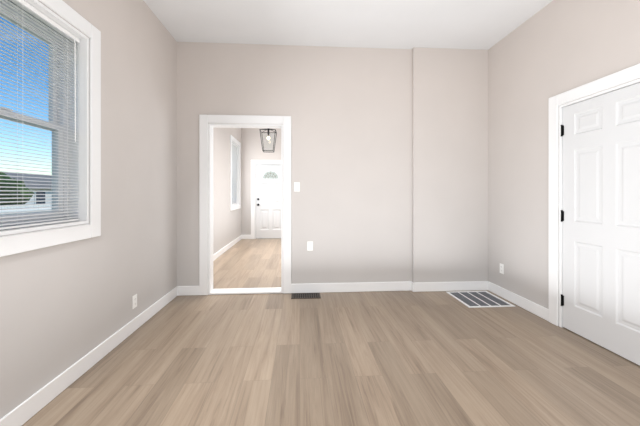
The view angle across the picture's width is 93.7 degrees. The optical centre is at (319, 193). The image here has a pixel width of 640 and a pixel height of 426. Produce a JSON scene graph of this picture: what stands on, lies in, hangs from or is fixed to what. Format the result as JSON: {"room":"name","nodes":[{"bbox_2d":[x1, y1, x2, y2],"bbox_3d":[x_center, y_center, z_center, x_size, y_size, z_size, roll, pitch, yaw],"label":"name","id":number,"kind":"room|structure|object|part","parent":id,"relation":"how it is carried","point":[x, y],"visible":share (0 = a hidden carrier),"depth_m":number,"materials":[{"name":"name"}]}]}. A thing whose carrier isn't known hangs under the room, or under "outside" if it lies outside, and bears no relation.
{"room":"empty living room","nodes":[
{"label":"empty living room","id":0,"kind":"room"},
{"bbox_2d":[0,0,176,418],"bbox_3d":[-1.661,-0.300,1.098,0.220,3.050,5.290,0,0,-4],"label":"wall","id":1,"kind":"structure","parent":0,"point":[64,307],"depth_m":2.39,"materials":[{"name":"paint"}]},
{"bbox_2d":[0,0,100,256],"bbox_3d":[-1.680,-0.440,1.643,0.224,1.502,1.112,0,0,-4],"label":"window","id":2,"kind":"structure","parent":1,"relation":"in","point":[19,243],"depth_m":2.04,"materials":[{"name":"white wood"}]},
{"bbox_2d":[0,0,79,229],"bbox_3d":[-1.635,-0.441,1.646,0.044,1.252,0.856,0,0,-4],"label":"window blind","id":3,"kind":"object","parent":2,"relation":"attached to","point":[37,14],"visible":1,"depth_m":1.75,"materials":[{"name":"white plastic"}]},
{"bbox_2d":[132,294,136,308],"bbox_3d":[-1.652,0.965,2.684,0.006,0.115,0.070,0,0,-4],"label":"outlet","id":4,"kind":"object","parent":1,"relation":"attached to","point":[134,301],"visible":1,"depth_m":2.67,"materials":[{"name":"white plastic"}]},
{"bbox_2d":[0,281,548,425],"bbox_3d":[0.376,1.168,1.232,3.862,0.115,5.010,0,0,-4],"label":"baseboard","id":5,"kind":"structure","parent":1,"relation":"attached to","point":[22,413],"depth_m":3.04,"materials":[{"name":"white wood"}]},
{"bbox_2d":[213,128,240,254],"bbox_3d":[-2.081,-0.300,6.011,0.220,3.050,4.570,0,0,-4],"label":"wall","id":6,"kind":"structure","parent":0,"point":[226,226],"depth_m":6.19,"materials":[{"name":"paint"}]},
{"bbox_2d":[213,235,241,260],"bbox_3d":[-1.957,1.168,5.909,0.015,0.115,4.350,0,0,-4],"label":"baseboard","id":7,"kind":"structure","parent":6,"relation":"attached to","point":[216,255],"depth_m":6.38,"materials":[{"name":"white wood"}]},
{"bbox_2d":[230,135,240,210],"bbox_3d":[-2.111,-0.470,7.327,0.144,1.722,1.112,0,0,-4],"label":"window","id":8,"kind":"structure","parent":6,"relation":"in","point":[237,142],"depth_m":7.76,"materials":[{"name":"white"}]},
{"bbox_2d":[232,143,236,204],"bbox_3d":[-2.106,-0.471,7.327,0.044,1.472,0.856,0,0,-4],"label":"window blind","id":9,"kind":"object","parent":8,"relation":"attached to","point":[234,166],"visible":0.65,"depth_m":7.47,"materials":[{"name":"white plastic"}]},
{"bbox_2d":[241,128,280,234],"bbox_3d":[-0.141,-0.300,8.319,3.957,3.050,0.220,0,0,-4],"label":"wall","id":10,"kind":"structure","parent":0,"point":[251,145],"depth_m":8.09,"materials":[{"name":"paint"}]},
{"bbox_2d":[251,160,280,238],"bbox_3d":[-1.336,0.157,8.230,1.052,2.136,0.239,0,0,-4],"label":"door frame","id":11,"kind":"structure","parent":10,"relation":"attached to","point":[253,162],"depth_m":8.09,"materials":[{"name":"white wood"}]},
{"bbox_2d":[256,165,280,237],"bbox_3d":[-1.331,0.216,8.149,0.802,2.002,0.110,0,0,-4],"label":"entry door","id":12,"kind":"structure","parent":10,"relation":"in","point":[268,207],"depth_m":8.16,"materials":[{"name":"white wood"}]},
{"label":"fanlite glass","id":13,"kind":"part","parent":12,"relation":"part of","materials":[{"name":"clear glass"}]},
{"bbox_3d":[-1.331,-0.505,8.155,0.464,0.244,0.008,0,0,-4],"label":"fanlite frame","id":14,"kind":"part","parent":12,"relation":"part of","materials":[{"name":"white"}]},
{"bbox_2d":[259,128,276,151],"bbox_3d":[-1.015,-1.326,5.946,0.310,0.996,0.312,0,0,-4],"label":"pendant lantern","id":15,"kind":"object","parent":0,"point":[268,138],"visible":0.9,"depth_m":5.92,"materials":[{"name":"black metal"}]},
{"bbox_2d":[177,42,411,285],"bbox_3d":[0.158,-0.300,3.799,3.957,3.050,0.140,0,0,-4],"label":"wall","id":16,"kind":"structure","parent":0,"point":[348,110],"depth_m":3.72,"materials":[{"name":"paint"}]},
{"bbox_2d":[199,114,290,294],"bbox_3d":[-0.902,0.137,3.720,1.102,2.176,0.160,0,0,-4],"label":"door frame","id":17,"kind":"structure","parent":16,"relation":"attached to","point":[205,120],"depth_m":3.65,"materials":[{"name":"white wood"}]},
{"bbox_2d":[210,287,280,294],"bbox_3d":[-0.903,1.212,3.728,0.858,0.026,0.164,0,0,-4],"label":"sill","id":18,"kind":"structure","parent":16,"relation":"attached to","point":[245,291],"depth_m":3.67,"materials":[{"name":"white wood"}]},
{"bbox_2d":[294,182,299,191],"bbox_3d":[-0.278,-0.081,3.692,0.070,0.115,0.014,0,0,-4],"label":"light switch","id":19,"kind":"object","parent":16,"relation":"attached to","point":[296,186],"visible":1,"depth_m":3.69,"materials":[{"name":"white plastic"}]},
{"bbox_2d":[307,241,312,250],"bbox_3d":[-0.118,0.649,3.707,0.070,0.115,0.006,0,0,-4],"label":"outlet","id":20,"kind":"object","parent":16,"relation":"attached to","point":[308,245],"visible":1,"depth_m":3.71,"materials":[{"name":"white plastic"}]},
{"bbox_2d":[22,238,639,425],"bbox_3d":[0.137,1.255,3.507,4.317,0.060,9.860,0,0,-4],"label":"floor","id":21,"kind":"structure","parent":0,"point":[404,358],"depth_m":2.11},
{"bbox_2d":[291,293,320,298],"bbox_3d":[-0.165,1.222,3.587,0.345,0.006,0.188,0,0,-4],"label":"floor vent","id":22,"kind":"object","parent":21,"relation":"on","point":[303,295],"visible":1,"depth_m":3.59,"materials":[{"name":"brown metal"}]},
{"bbox_2d":[447,291,514,307],"bbox_3d":[1.844,1.222,3.487,0.520,0.006,0.516,0,0,-4],"label":"floor vent","id":23,"kind":"object","parent":21,"relation":"in","point":[474,299],"visible":1,"depth_m":3.45,"materials":[{"name":"white metal"}]},
{"bbox_2d":[143,0,552,49],"bbox_3d":[0.137,-1.875,3.507,4.317,0.100,9.860,0,0,-4],"label":"ceiling","id":24,"kind":"structure","parent":0,"point":[450,24],"depth_m":3.18,"materials":[{"name":"paint"}]},
{"bbox_2d":[412,47,487,282],"bbox_3d":[1.654,-0.300,3.803,0.971,3.050,0.050,0,0,-4],"label":"wall","id":25,"kind":"structure","parent":0,"point":[449,165],"depth_m":3.78,"materials":[{"name":"paint"}]},
{"bbox_2d":[488,0,639,308],"bbox_3d":[2.221,-0.300,3.645,0.140,3.050,9.860,0,0,-4],"label":"wall","id":26,"kind":"structure","parent":0,"point":[538,59],"depth_m":3.07,"materials":[{"name":"paint"}]},
{"bbox_2d":[500,263,503,273],"bbox_3d":[2.154,0.889,3.550,0.006,0.115,0.070,0,0,-4],"label":"outlet","id":27,"kind":"object","parent":26,"relation":"attached to","point":[502,268],"visible":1,"depth_m":3.53,"materials":[{"name":"white plastic"}]},
{"bbox_2d":[549,63,639,326],"bbox_3d":[2.299,0.157,2.337,0.160,2.136,1.072,0,0,-4],"label":"door frame","id":28,"kind":"structure","parent":26,"relation":"attached to","point":[629,74],"depth_m":2.77,"materials":[{"name":"white wood"}]},
{"bbox_2d":[561,83,639,365],"bbox_3d":[2.233,0.216,2.341,0.102,2.002,0.840,0,0,-4],"label":"door","id":29,"kind":"structure","parent":26,"relation":"in","point":[601,221],"depth_m":2.37,"materials":[{"name":"white wood"}]},
{"bbox_3d":[2.218,0.200,2.745,0.022,1.654,0.032,0,0,-4],"label":"right door hinges","id":30,"kind":"part","parent":29,"relation":"part of","materials":[{"name":"black metal"}]},
{"label":"outside","id":31,"kind":"structure","parent":0,"visible":0},
{"bbox_3d":[-36.817,2.225,12.597,68.190,0.200,110.000,0,0,-4],"label":"lawn","id":32,"kind":"structure","parent":31,"visible":0},
{"bbox_2d":[0,172,33,204],"bbox_3d":[-18.586,0.416,17.354,3.025,3.419,2.518,0,0,-4],"label":"tree","id":33,"kind":"object","parent":32,"relation":"on","point":[11,192],"depth_m":17.09,"materials":[{"name":"green plant"}]},
{"bbox_2d":[0,204,51,214],"bbox_3d":[-15.310,1.350,20.091,0.100,1.550,38.115,0,0,-4],"label":"fence","id":34,"kind":"object","parent":32,"relation":"on","point":[10,207],"depth_m":15.25,"materials":[{"name":"white"}]},
{"bbox_2d":[4,172,51,203],"bbox_3d":[-28.225,0.075,25.192,9.700,4.100,26.700,0,0,-4],"label":"house","id":35,"kind":"structure","parent":32,"relation":"on","point":[33,182],"depth_m":26.36,"materials":[{"name":"white"}]}
]}

